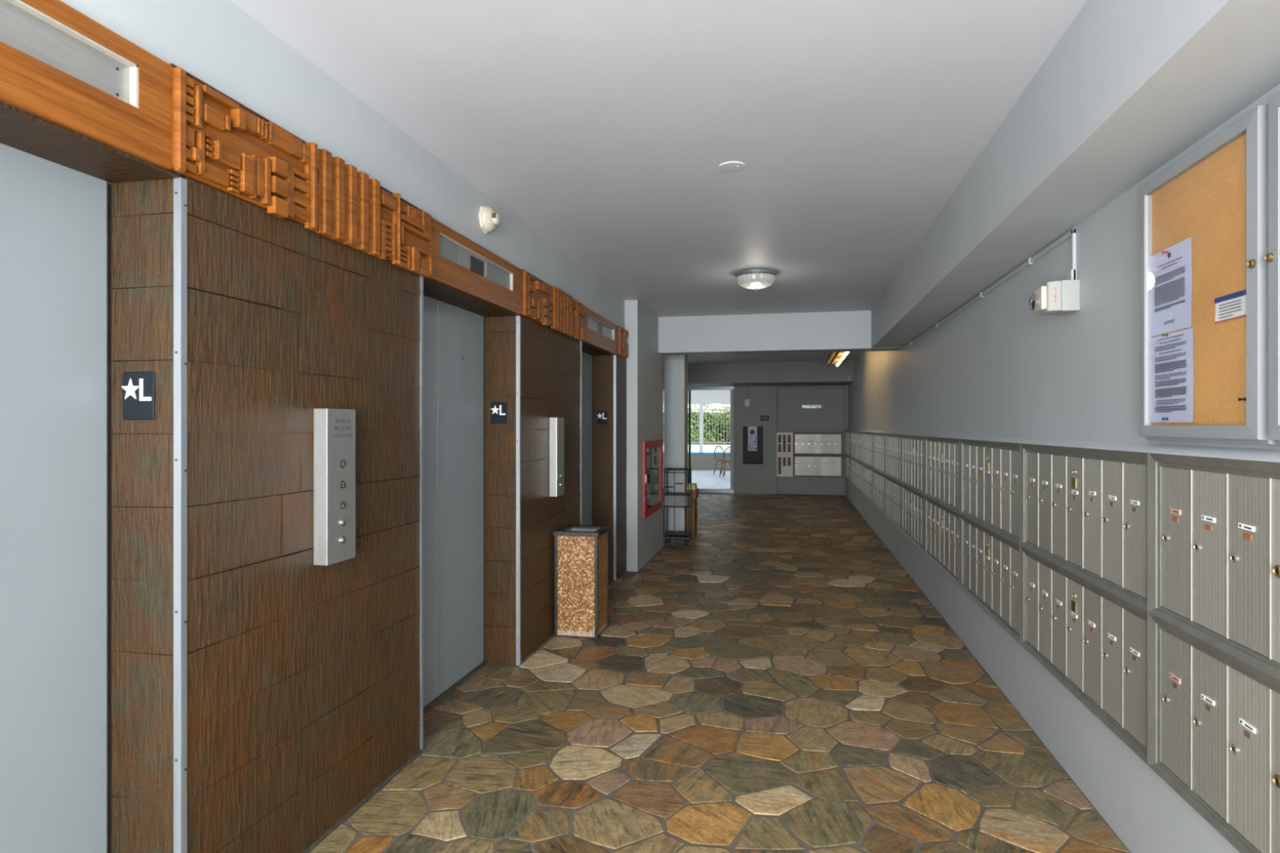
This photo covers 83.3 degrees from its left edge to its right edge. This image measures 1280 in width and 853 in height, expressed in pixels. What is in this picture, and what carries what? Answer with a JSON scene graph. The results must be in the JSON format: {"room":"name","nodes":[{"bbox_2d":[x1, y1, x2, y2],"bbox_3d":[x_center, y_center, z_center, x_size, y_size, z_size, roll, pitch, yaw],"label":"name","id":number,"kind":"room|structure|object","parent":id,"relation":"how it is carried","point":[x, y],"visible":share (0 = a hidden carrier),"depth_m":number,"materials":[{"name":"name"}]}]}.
{"room":"apartment elevator lobby","nodes":[
{"label":"apartment elevator lobby","id":0,"kind":"room"},
{"bbox_2d":[0,0,626,852],"bbox_3d":[-1.670,0.102,1.805,0.792,2.736,11.250,0,0,12],"label":"wall","id":1,"kind":"structure","parent":0,"point":[304,677],"depth_m":2.34,"materials":[{"name":"paint"}]},
{"bbox_2d":[0,142,106,852],"bbox_3d":[-1.625,0.353,1.427,0.135,2.206,1.210,0,0,12],"label":"door","id":2,"kind":"structure","parent":1,"relation":"in","point":[53,216],"depth_m":1.82,"materials":[{"name":"metal"}]},
{"bbox_2d":[0,0,171,169],"bbox_3d":[-1.373,-0.815,1.322,0.032,0.274,1.187,0,0,12],"label":"fascia board","id":3,"kind":"object","parent":1,"relation":"attached to","point":[60,66],"visible":0.99,"depth_m":1.67,"materials":[{"name":"brown wood"}]},
{"bbox_2d":[120,371,154,419],"bbox_3d":[-1.369,-0.084,1.964,0.104,0.131,0.008,0,0,12],"label":"sign","id":4,"kind":"object","parent":1,"relation":"attached to","point":[138,388],"visible":1,"depth_m":1.96,"materials":[{"name":"black plastic"}]},
{"bbox_2d":[173,177,186,852],"bbox_3d":[-1.245,0.390,1.951,0.026,2.121,0.022,0,0,12],"label":"trim","id":5,"kind":"structure","parent":1,"relation":"attached to","point":[180,184],"depth_m":1.94,"materials":[{"name":"metal"}]},
{"bbox_2d":[168,63,432,277],"bbox_3d":[-1.096,-0.813,2.578,0.060,0.294,1.385,0,0,12],"label":"carved panel","id":6,"kind":"object","parent":1,"relation":"attached to","point":[219,143],"visible":1,"depth_m":2.30,"materials":[{"name":"brown wood"}]},
{"bbox_2d":[313,408,355,565],"bbox_3d":[-1.078,0.208,2.557,0.064,0.540,0.165,0,0,12],"label":"panel","id":7,"kind":"object","parent":1,"relation":"attached to","point":[334,429],"visible":1,"depth_m":2.50,"materials":[{"name":"metal"}]},
{"bbox_2d":[340,502,345,509],"bbox_3d":[-1.054,0.280,2.554,0.005,0.027,0.027,0,0,12],"label":"switch","id":8,"kind":"object","parent":7,"relation":"attached to","point":[342,504],"depth_m":2.55,"materials":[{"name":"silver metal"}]},
{"bbox_2d":[340,480,345,488],"bbox_3d":[-1.054,0.206,2.554,0.005,0.027,0.027,0,0,12],"label":"switch","id":9,"kind":"object","parent":7,"relation":"attached to","point":[342,482],"depth_m":2.55,"materials":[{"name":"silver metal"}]},
{"bbox_2d":[340,460,345,467],"bbox_3d":[-1.054,0.133,2.554,0.005,0.027,0.027,0,0,12],"label":"switch","id":10,"kind":"object","parent":7,"relation":"attached to","point":[342,462],"depth_m":2.55,"materials":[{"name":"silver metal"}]},
{"bbox_2d":[301,749,421,852],"bbox_3d":[-1.103,1.441,2.580,0.009,0.018,1.260,0,0,12],"label":"trim","id":11,"kind":"structure","parent":1,"relation":"attached to","point":[350,812],"depth_m":2.73,"materials":[{"name":"metal"}]},
{"bbox_2d":[418,275,423,751],"bbox_3d":[-0.982,0.390,3.214,0.026,2.121,0.022,0,0,12],"label":"trim","id":12,"kind":"structure","parent":1,"relation":"attached to","point":[421,476],"depth_m":3.21,"materials":[{"name":"metal"}]},
{"bbox_2d":[423,295,487,712],"bbox_3d":[-1.119,0.353,3.850,0.135,2.206,1.220,0,0,12],"label":"door","id":13,"kind":"structure","parent":1,"relation":"in","point":[453,335],"depth_m":3.98,"materials":[{"name":"metal"}]},
{"bbox_2d":[428,217,521,315],"bbox_3d":[-0.850,-0.815,3.825,0.032,0.274,1.140,0,0,12],"label":"fascia board","id":14,"kind":"object","parent":1,"relation":"attached to","point":[460,263],"visible":0.94,"depth_m":3.72,"materials":[{"name":"brown wood"}]},
{"bbox_2d":[478,204,500,234],"bbox_3d":[-0.805,-1.125,3.907,0.086,0.154,0.154,0,0,12],"label":"detector","id":15,"kind":"object","parent":1,"relation":"attached to","point":[488,218],"visible":1,"depth_m":3.87,"materials":[{"name":"beige plastic"}]},
{"bbox_2d":[490,402,506,423],"bbox_3d":[-0.862,-0.084,4.392,0.104,0.131,0.008,0,0,12],"label":"sign","id":16,"kind":"object","parent":1,"relation":"attached to","point":[498,410],"visible":1,"depth_m":4.39,"materials":[{"name":"black plastic"}]},
{"bbox_2d":[515,315,520,665],"bbox_3d":[-0.738,0.390,4.378,0.026,2.121,0.022,0,0,12],"label":"trim","id":17,"kind":"structure","parent":1,"relation":"attached to","point":[517,317],"depth_m":4.37,"materials":[{"name":"metal"}]},
{"bbox_2d":[520,631,555,664],"bbox_3d":[-0.594,1.441,5.018,0.009,0.018,1.280,0,0,12],"label":"trim","id":18,"kind":"structure","parent":1,"relation":"attached to","point":[550,637],"depth_m":4.66,"materials":[{"name":"metal"}]},
{"bbox_2d":[521,269,587,342],"bbox_3d":[-0.579,-0.813,5.053,0.060,0.294,1.360,0,0,12],"label":"carved panel","id":19,"kind":"object","parent":1,"relation":"attached to","point":[544,304],"visible":0.99,"depth_m":4.90,"materials":[{"name":"brown wood"}]},
{"bbox_2d":[549,417,564,496],"bbox_3d":[-0.571,0.208,4.985,0.064,0.540,0.165,0,0,12],"label":"panel","id":20,"kind":"object","parent":1,"relation":"attached to","point":[556,424],"visible":1,"depth_m":4.91,"materials":[{"name":"metal"}]},
{"bbox_2d":[579,341,582,524],"bbox_3d":[-0.470,0.390,5.661,0.026,2.121,0.022,0,0,12],"label":"trim","id":21,"kind":"structure","parent":1,"relation":"attached to","point":[580,428],"depth_m":5.66,"materials":[{"name":"metal"}]},
{"bbox_2d":[582,351,591,525],"bbox_3d":[-0.612,0.353,6.278,0.135,2.206,1.180,0,0,12],"label":"door","id":22,"kind":"structure","parent":1,"relation":"in","point":[586,358],"depth_m":6.63,"materials":[{"name":"metal"}]},
{"bbox_2d":[584,306,617,355],"bbox_3d":[-0.338,-0.815,6.277,0.032,0.274,1.110,0,0,12],"label":"fascia board","id":23,"kind":"object","parent":1,"relation":"attached to","point":[602,333],"visible":0.82,"depth_m":6.23,"materials":[{"name":"brown wood"}]},
{"bbox_2d":[596,410,607,424],"bbox_3d":[-0.359,-0.084,6.800,0.104,0.131,0.008,0,0,12],"label":"sign","id":24,"kind":"object","parent":1,"relation":"attached to","point":[602,415],"visible":1,"depth_m":6.80,"materials":[{"name":"black plastic"}]},
{"bbox_2d":[613,355,616,580],"bbox_3d":[-0.235,0.390,6.787,0.026,2.121,0.022,0,0,12],"label":"trim","id":25,"kind":"structure","parent":1,"relation":"attached to","point":[614,356],"depth_m":6.78,"materials":[{"name":"metal"}]},
{"bbox_2d":[616,569,626,580],"bbox_3d":[-0.179,1.441,7.005,0.009,0.018,0.420,0,0,12],"label":"trim","id":26,"kind":"structure","parent":1,"relation":"attached to","point":[625,571],"depth_m":6.99,"materials":[{"name":"metal"}]},
{"bbox_2d":[617,325,628,358],"bbox_3d":[-0.168,-0.818,7.023,0.060,0.280,0.410,0,0,12],"label":"carved panel","id":27,"kind":"object","parent":1,"relation":"attached to","point":[623,335],"visible":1,"depth_m":6.96,"materials":[{"name":"brown wood"}]},
{"bbox_2d":[624,300,662,571],"bbox_3d":[-1.196,0.097,8.209,2.702,2.746,1.481,0,0,12],"label":"wall","id":28,"kind":"structure","parent":0,"point":[644,389],"depth_m":7.39,"materials":[{"name":"paint"}]},
{"bbox_2d":[643,440,662,518],"bbox_3d":[0.086,0.556,7.984,0.169,0.800,1.035,0,0,12],"label":"fire extinguisher cabinet","id":29,"kind":"object","parent":28,"relation":"attached to","point":[652,450],"visible":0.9,"depth_m":8.39,"materials":[{"name":"red metal"}]},
{"bbox_2d":[646,469,650,509],"bbox_3d":[0.062,0.685,7.949,0.144,0.485,0.119,0,0,-40],"label":"fire extinguisher","id":30,"kind":"object","parent":29,"relation":"in","point":[648,477],"visible":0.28,"depth_m":7.91,"materials":[{"name":"red metal"}]},
{"bbox_2d":[657,310,902,355],"bbox_3d":[0.292,-1.069,8.490,5.500,0.433,0.320,0,0,12],"label":"beam","id":31,"kind":"structure","parent":28,"relation":"attached to","point":[846,331],"depth_m":8.10,"materials":[{"name":"paint"}]},
{"bbox_2d":[230,0,1087,364],"bbox_3d":[-0.193,-1.379,6.170,5.900,0.242,20.400,0,0,12],"label":"ceiling","id":32,"kind":"structure","parent":0,"point":[606,128],"depth_m":2.92,"materials":[{"name":"paint"}]},
{"bbox_2d":[734,268,777,291],"bbox_3d":[0.955,-1.191,5.930,0.350,0.150,0.350,0,0,12],"label":"ceiling lamp","id":33,"kind":"object","parent":32,"relation":"attached to","point":[752,278],"visible":1,"depth_m":5.82,"materials":[{"name":"glass"}]},
{"bbox_2d":[825,351,849,366],"bbox_3d":[2.894,-1.124,10.480,0.250,0.284,2.700,0,0,12],"label":"fluorescent fixture","id":34,"kind":"object","parent":32,"relation":"attached to","point":[833,357],"visible":0.55,"depth_m":10.86,"materials":[{"name":"white metal"}]},
{"bbox_2d":[663,355,688,535],"bbox_3d":[0.479,0.097,9.544,0.270,2.746,0.320,0,0,12],"label":"wall pillar","id":35,"kind":"structure","parent":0,"point":[675,366],"depth_m":9.39,"materials":[{"name":"paint"}]},
{"bbox_2d":[662,469,730,488],"bbox_3d":[1.143,1.490,20.142,12.000,0.080,8.060,0,0,12],"label":"floor","id":36,"kind":"structure","parent":0,"point":[704,478],"depth_m":19.68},
{"bbox_2d":[713,445,730,475],"bbox_3d":[2.490,1.010,21.636,0.432,0.886,0.459,0,0,42],"label":"spindle chair","id":37,"kind":"object","parent":36,"relation":"on","point":[718,460],"visible":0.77,"depth_m":21.54,"materials":[{"name":"brown wood"}]},
{"bbox_2d":[719,446,730,477],"bbox_3d":[2.553,1.010,20.805,0.432,0.886,0.459,0,0,-8],"label":"spindle chair","id":38,"kind":"object","parent":36,"relation":"on","point":[725,461],"visible":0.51,"depth_m":20.62,"materials":[{"name":"brown wood"}]},
{"bbox_2d":[662,390,730,404],"bbox_3d":[1.116,-1.135,20.505,6.200,0.730,8.600,0,0,12],"label":"sky","id":39,"kind":"structure","parent":0,"point":[697,397],"depth_m":24.33,"materials":[{"name":"paint"}]},
{"bbox_2d":[662,444,730,451],"bbox_3d":[2.630,1.120,27.263,12.000,0.860,0.250,0,0,12],"label":"wall","id":40,"kind":"structure","parent":0,"point":[693,447],"depth_m":27.14,"materials":[{"name":"white paint"}]},
{"bbox_2d":[662,407,730,444],"bbox_3d":[2.625,-0.020,27.239,12.000,1.420,0.040,0,0,12],"label":"fence","id":41,"kind":"object","parent":40,"relation":"on","point":[706,409],"visible":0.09,"depth_m":27.21,"materials":[{"name":"silver metal"}]},
{"bbox_2d":[309,492,1130,852],"bbox_3d":[-0.248,1.498,6.028,5.450,0.103,20.100,0,0,12],"label":"floor","id":42,"kind":"structure","parent":0,"point":[775,679],"depth_m":3.38,"materials":[{"name":"stone"}]},
{"bbox_2d":[553,524,609,639],"bbox_3d":[-0.409,1.084,5.086,0.320,0.732,0.320,0,0,12],"label":"litter bin","id":43,"kind":"object","parent":42,"relation":"on","point":[581,551],"visible":1,"depth_m":4.95,"materials":[{"name":"brown stone"}]},
{"bbox_2d":[663,467,692,545],"bbox_3d":[0.476,0.986,8.930,0.334,0.926,0.264,0,0,12],"label":"trolley","id":44,"kind":"object","parent":42,"relation":"on","point":[674,500],"visible":1,"depth_m":8.82,"materials":[{"name":"grey metal"}]},
{"bbox_2d":[663,530,691,539],"bbox_3d":[0.469,1.345,8.933,0.315,0.060,0.260,0,0,12],"label":"tray","id":45,"kind":"object","parent":44,"relation":"on","point":[668,534],"depth_m":8.84,"materials":[{"name":"grey metal"}]},
{"bbox_2d":[663,492,692,507],"bbox_3d":[0.471,0.910,8.926,0.323,0.156,0.255,0,0,12],"label":"basket","id":46,"kind":"object","parent":44,"relation":"on","point":[674,500],"depth_m":8.82,"materials":[{"name":"grey metal"}]},
{"bbox_2d":[685,488,698,537],"bbox_3d":[0.692,1.140,9.550,0.140,0.620,0.300,0,0,12],"label":"wooden stand","id":47,"kind":"object","parent":42,"relation":"on","point":[695,495],"visible":0.59,"depth_m":9.42,"materials":[{"name":"brown wood"}]},
{"bbox_2d":[686,483,697,489],"bbox_3d":[0.690,0.795,9.551,0.115,0.070,0.220,0,0,12],"label":"paper stack","id":48,"kind":"object","parent":47,"relation":"on","point":[694,486],"visible":0.82,"depth_m":9.45,"materials":[{"name":"yellow paper"}]},
{"bbox_2d":[685,488,698,499],"bbox_3d":[0.692,0.890,9.550,0.140,0.120,0.300,0,0,12],"label":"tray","id":49,"kind":"object","parent":47,"relation":"on","point":[695,495],"depth_m":9.40,"materials":[{"name":"wood"}]},
{"bbox_2d":[733,385,848,494],"bbox_3d":[1.822,0.085,15.812,5.500,2.770,0.300,0,0,12],"label":"wall","id":50,"kind":"structure","parent":0,"point":[749,478],"depth_m":15.48,"materials":[{"name":"grey paint"}]},
{"bbox_2d":[662,386,733,493],"bbox_3d":[1.017,0.274,15.872,2.100,2.352,0.130,0,0,12],"label":"door","id":51,"kind":"structure","parent":50,"relation":"in","point":[730,388],"depth_m":15.64,"materials":[{"name":"metal"}]},
{"bbox_2d":[733,386,734,493],"bbox_3d":[2.254,0.291,15.569,0.445,2.318,0.018,0,0,12],"label":"trim","id":52,"kind":"structure","parent":50,"relation":"attached to","point":[734,386],"depth_m":15.61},
{"bbox_2d":[744,386,750,406],"bbox_3d":[2.314,-0.645,15.530,0.110,0.440,0.050,0,0,12],"label":"junction box","id":53,"kind":"object","parent":50,"relation":"attached to","point":[747,402],"visible":1,"depth_m":15.51,"materials":[{"name":"paint"}]},
{"bbox_2d":[742,426,763,463],"bbox_3d":[2.427,0.400,15.481,0.430,0.800,0.100,0,0,12],"label":"display case","id":54,"kind":"object","parent":50,"relation":"attached to","point":[748,456],"visible":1,"depth_m":15.44,"materials":[{"name":"black"}]},
{"bbox_2d":[747,426,756,450],"bbox_3d":[2.413,0.260,15.442,0.190,0.520,0.006,0,0,12],"label":"flyer","id":55,"kind":"object","parent":54,"relation":"attached to","point":[752,431],"visible":1,"depth_m":15.44,"materials":[{"name":"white paper"}]},
{"bbox_2d":[662,360,853,386],"bbox_3d":[1.699,-1.077,15.224,5.500,0.418,1.700,0,0,12],"label":"trim","id":56,"kind":"structure","parent":50,"relation":"attached to","point":[782,373],"depth_m":14.22,"materials":[{"name":"grey paint"}]},
{"bbox_2d":[760,415,768,420],"bbox_3d":[2.680,-0.180,15.472,0.180,0.110,0.014,0,0,12],"label":"sign","id":57,"kind":"object","parent":50,"relation":"attached to","point":[762,417],"visible":1,"depth_m":15.46,"materials":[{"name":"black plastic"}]},
{"bbox_2d":[776,432,792,454],"bbox_3d":[3.118,0.367,15.505,0.343,0.475,0.024,0,0,12],"label":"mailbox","id":58,"kind":"object","parent":50,"relation":"attached to","point":[784,440],"visible":1,"depth_m":15.51,"materials":[{"name":"grey metal"}]},
{"bbox_2d":[776,454,792,476],"bbox_3d":[3.118,0.842,15.505,0.343,0.466,0.024,0,0,12],"label":"locker","id":59,"kind":"object","parent":50,"relation":"attached to","point":[784,462],"visible":1,"depth_m":15.50,"materials":[{"name":"grey metal"}]},
{"bbox_2d":[776,387,844,430],"bbox_3d":[3.641,-0.375,15.401,1.410,0.910,0.030,0,0,12],"label":"panel","id":60,"kind":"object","parent":50,"relation":"attached to","point":[790,413],"depth_m":15.38,"materials":[{"name":"grey metal"}]},
{"bbox_2d":[802,404,820,408],"bbox_3d":[3.675,-0.424,15.373,0.400,0.066,0.008,0,0,12],"label":"sign","id":61,"kind":"object","parent":50,"relation":"attached to","point":[802,405],"depth_m":15.38,"materials":[{"name":"silver metal"}]},
{"bbox_2d":[792,432,842,455],"bbox_3d":[3.791,0.367,15.361,1.030,0.475,0.033,0,0,12],"label":"mailbox","id":62,"kind":"object","parent":50,"relation":"attached to","point":[803,443],"visible":1,"depth_m":15.36,"materials":[{"name":"grey metal"}]},
{"bbox_2d":[792,454,842,477],"bbox_3d":[3.791,0.842,15.361,1.030,0.466,0.033,0,0,12],"label":"mailbox","id":63,"kind":"object","parent":50,"relation":"attached to","point":[803,465],"visible":1,"depth_m":15.36,"materials":[{"name":"grey metal"}]},
{"bbox_2d":[844,84,1279,852],"bbox_3d":[2.487,0.060,5.457,0.363,2.820,20.100,0,0,12],"label":"wall","id":64,"kind":"structure","parent":0,"point":[998,366],"depth_m":3.31,"materials":[{"name":"paint"}]},
{"bbox_2d":[844,454,849,482],"bbox_3d":[4.176,0.835,14.463,0.033,0.487,1.306,0,0,12],"label":"mailbox","id":65,"kind":"object","parent":64,"relation":"attached to","point":[846,458],"visible":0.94,"depth_m":14.52,"materials":[{"name":"grey metal"}]},
{"bbox_2d":[844,430,849,457],"bbox_3d":[4.176,0.338,14.463,0.033,0.507,1.306,0,0,12],"label":"mailbox","id":66,"kind":"object","parent":64,"relation":"attached to","point":[846,433],"visible":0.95,"depth_m":14.52,"materials":[{"name":"grey metal"}]},
{"bbox_2d":[846,376,851,382],"bbox_3d":[4.011,-0.915,13.824,0.090,0.110,0.095,0,0,12],"label":"security camera","id":67,"kind":"object","parent":64,"relation":"attached to","point":[848,380],"visible":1,"depth_m":13.80,"materials":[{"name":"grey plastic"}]},
{"bbox_2d":[849,457,855,488],"bbox_3d":[3.909,0.835,13.187,0.033,0.487,1.306,0,0,12],"label":"mailbox","id":68,"kind":"object","parent":64,"relation":"attached to","point":[852,462],"visible":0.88,"depth_m":13.38,"materials":[{"name":"grey metal"}]},
{"bbox_2d":[849,431,855,460],"bbox_3d":[3.909,0.338,13.187,0.033,0.507,1.306,0,0,12],"label":"mailbox","id":69,"kind":"object","parent":64,"relation":"attached to","point":[852,433],"visible":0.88,"depth_m":13.38,"materials":[{"name":"grey metal"}]},
{"bbox_2d":[855,460,862,494],"bbox_3d":[3.642,0.835,11.905,0.033,0.487,1.306,0,0,12],"label":"mailbox","id":70,"kind":"object","parent":64,"relation":"attached to","point":[859,466],"visible":0.87,"depth_m":12.11,"materials":[{"name":"grey metal"}]},
{"bbox_2d":[855,431,862,463],"bbox_3d":[3.642,0.338,11.905,0.033,0.507,1.306,0,0,12],"label":"mailbox","id":71,"kind":"object","parent":64,"relation":"attached to","point":[859,435],"visible":0.88,"depth_m":12.11,"materials":[{"name":"grey metal"}]},
{"bbox_2d":[862,464,872,503],"bbox_3d":[3.374,0.835,10.623,0.033,0.487,1.306,0,0,12],"label":"mailbox","id":72,"kind":"object","parent":64,"relation":"attached to","point":[867,471],"visible":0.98,"depth_m":10.71,"materials":[{"name":"grey metal"}]},
{"bbox_2d":[862,431,872,469],"bbox_3d":[3.374,0.338,10.623,0.033,0.507,1.306,0,0,12],"label":"mailbox","id":73,"kind":"object","parent":64,"relation":"attached to","point":[867,437],"visible":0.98,"depth_m":10.71,"materials":[{"name":"grey metal"}]},
{"bbox_2d":[872,469,884,515],"bbox_3d":[3.106,0.835,9.341,0.033,0.487,1.306,0,0,12],"label":"mailbox","id":74,"kind":"object","parent":64,"relation":"attached to","point":[878,479],"visible":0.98,"depth_m":9.39,"materials":[{"name":"grey metal"}]},
{"bbox_2d":[872,432,884,475],"bbox_3d":[3.106,0.338,9.341,0.033,0.507,1.306,0,0,12],"label":"mailbox","id":75,"kind":"object","parent":64,"relation":"attached to","point":[878,442],"visible":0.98,"depth_m":9.43,"materials":[{"name":"grey metal"}]},
{"bbox_2d":[884,475,901,531],"bbox_3d":[2.838,0.835,8.059,0.033,0.487,1.306,0,0,12],"label":"mailbox","id":76,"kind":"object","parent":64,"relation":"attached to","point":[892,488],"visible":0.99,"depth_m":8.08,"materials":[{"name":"grey metal"}]},
{"bbox_2d":[884,433,901,484],"bbox_3d":[2.838,0.338,8.059,0.033,0.507,1.306,0,0,12],"label":"mailbox","id":77,"kind":"object","parent":64,"relation":"attached to","point":[892,444],"visible":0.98,"depth_m":8.08,"materials":[{"name":"grey metal"}]},
{"bbox_2d":[901,484,924,552],"bbox_3d":[2.571,0.835,6.777,0.033,0.487,1.306,0,0,12],"label":"mailbox","id":78,"kind":"object","parent":64,"relation":"attached to","point":[912,502],"visible":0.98,"depth_m":6.77,"materials":[{"name":"grey metal"}]},
{"bbox_2d":[901,434,924,495],"bbox_3d":[2.571,0.338,6.777,0.033,0.507,1.306,0,0,12],"label":"mailbox","id":79,"kind":"object","parent":64,"relation":"attached to","point":[912,451],"visible":0.98,"depth_m":6.77,"materials":[{"name":"grey metal"}]},
{"bbox_2d":[924,496,959,586],"bbox_3d":[2.303,0.835,5.495,0.033,0.487,1.306,0,0,12],"label":"mailbox","id":80,"kind":"object","parent":64,"relation":"attached to","point":[941,523],"visible":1,"depth_m":5.46,"materials":[{"name":"grey metal"}]},
{"bbox_2d":[924,436,959,514],"bbox_3d":[2.303,0.338,5.495,0.033,0.507,1.306,0,0,12],"label":"mailbox","id":81,"kind":"object","parent":64,"relation":"attached to","point":[941,460],"visible":0.99,"depth_m":5.46,"materials":[{"name":"grey metal"}]},
{"bbox_2d":[959,514,1019,643],"bbox_3d":[2.035,0.835,4.214,0.033,0.487,1.306,0,0,12],"label":"mailbox","id":82,"kind":"object","parent":64,"relation":"attached to","point":[989,562],"visible":1,"depth_m":4.13,"materials":[{"name":"grey metal"}]},
{"bbox_2d":[902,228,1076,350],"bbox_3d":[2.345,-0.735,5.429,0.020,0.230,4.812,0,0,12],"label":"cable conduit","id":83,"kind":"object","parent":64,"relation":"attached to","point":[1072,275],"visible":0.92,"depth_m":3.62,"materials":[{"name":"metal"}]},
{"bbox_2d":[959,439,1019,545],"bbox_3d":[2.035,0.338,4.214,0.033,0.507,1.306,0,0,12],"label":"mailbox","id":84,"kind":"object","parent":64,"relation":"attached to","point":[989,477],"visible":0.98,"depth_m":4.14,"materials":[{"name":"grey metal"}]},
{"bbox_2d":[1029,280,1079,315],"bbox_3d":[1.785,-0.555,3.118,0.170,0.130,0.135,0,0,12],"label":"fire alarm strobe","id":85,"kind":"object","parent":64,"relation":"attached to","point":[1062,297],"visible":1,"depth_m":3.06,"materials":[{"name":"grey plastic"}]},
{"bbox_2d":[845,429,1279,462],"bbox_3d":[2.366,0.070,5.405,0.178,0.027,19.950,0,0,12],"label":"trim","id":86,"kind":"structure","parent":64,"relation":"attached to","point":[1237,453],"depth_m":2.44,"materials":[{"name":"paint"}]},
{"bbox_2d":[871,0,1279,348],"bbox_3d":[1.473,-1.071,1.761,0.437,0.431,12.450,0,0,12],"label":"beam","id":87,"kind":"structure","parent":64,"relation":"attached to","point":[1129,86],"depth_m":2.29,"materials":[{"name":"paint"}]},
{"bbox_2d":[1019,546,1147,764],"bbox_3d":[1.767,0.835,2.932,0.033,0.487,1.306,0,0,12],"label":"mailbox","id":88,"kind":"object","parent":64,"relation":"attached to","point":[1092,640],"visible":0.98,"depth_m":2.77,"materials":[{"name":"grey metal"}]},
{"bbox_2d":[1019,443,1147,612],"bbox_3d":[1.767,0.338,2.932,0.033,0.507,1.306,0,0,12],"label":"mailbox","id":89,"kind":"object","parent":64,"relation":"attached to","point":[1087,517],"visible":0.99,"depth_m":2.77,"materials":[{"name":"grey metal"}]},
{"bbox_2d":[1138,103,1278,444],"bbox_3d":[1.621,-0.378,2.092,0.069,0.845,0.648,0,0,12],"label":"notice board","id":90,"kind":"object","parent":64,"relation":"attached to","point":[1216,195],"visible":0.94,"depth_m":1.97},
{"bbox_2d":[1150,236,1191,337],"bbox_3d":[1.638,-0.423,2.227,0.004,0.263,0.246,0,0,12],"label":"notice","id":91,"kind":"object","parent":90,"relation":"attached to","point":[1171,273],"visible":1,"depth_m":2.22,"materials":[{"name":"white paper"}]},
{"bbox_2d":[1150,327,1193,422],"bbox_3d":[1.637,-0.150,2.222,0.003,0.275,0.253,0,0,12],"label":"notice","id":92,"kind":"object","parent":90,"relation":"attached to","point":[1171,356],"visible":1,"depth_m":2.21,"materials":[{"name":"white paper"}]},
{"bbox_2d":[1214,288,1246,323],"bbox_3d":[1.574,-0.319,1.920,0.003,0.068,0.142,0,0,12],"label":"card","id":93,"kind":"object","parent":90,"relation":"attached to","point":[1233,305],"visible":0.98,"depth_m":1.92,"materials":[{"name":"white paper"}]},
{"bbox_2d":[1147,612,1279,852],"bbox_3d":[1.500,0.835,1.650,0.033,0.487,1.306,0,0,12],"label":"mailbox","id":94,"kind":"object","parent":64,"relation":"attached to","point":[1214,717],"visible":1,"depth_m":1.95,"materials":[{"name":"grey metal"}]},
{"bbox_2d":[1147,453,1279,680],"bbox_3d":[1.500,0.338,1.650,0.033,0.507,1.306,0,0,12],"label":"mailbox","id":95,"kind":"object","parent":64,"relation":"attached to","point":[1214,538],"visible":1,"depth_m":1.94,"materials":[{"name":"grey metal"}]},
{"bbox_2d":[1265,91,1279,444],"bbox_3d":[1.482,-0.378,1.422,0.069,0.845,0.670,0,0,12],"label":"notice board","id":96,"kind":"object","parent":64,"relation":"attached to","point":[1273,257],"visible":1,"depth_m":1.73,"materials":[{"name":"silver metal"}]},
{"label":"outside","id":97,"kind":"structure","parent":0,"visible":0},
{"bbox_3d":[2.167,1.550,25.046,18.000,0.200,18.080,0,0,12],"label":"garden","id":98,"kind":"object","parent":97,"visible":0},
{"bbox_2d":[662,404,730,444],"bbox_3d":[3.404,0.200,28.015,7.990,2.503,1.708,0,0,12],"label":"hedge","id":99,"kind":"object","parent":98,"relation":"on","point":[722,415],"visible":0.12,"depth_m":28.31,"materials":[{"name":"green plant"}]},
{"bbox_2d":[662,450,730,470],"bbox_3d":[2.287,1.215,25.621,12.000,0.670,3.106,0,0,12],"label":"pool","id":100,"kind":"object","parent":98,"relation":"on","point":[704,460],"visible":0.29,"depth_m":24.07,"materials":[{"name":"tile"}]},
{"bbox_2d":[699,404,702,452],"bbox_3d":[2.104,-0.188,24.768,0.110,2.225,0.110,0,0,12],"label":"patio post","id":101,"kind":"object","parent":100,"relation":"on","point":[700,405],"visible":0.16,"depth_m":24.71,"materials":[{"name":"paint"}]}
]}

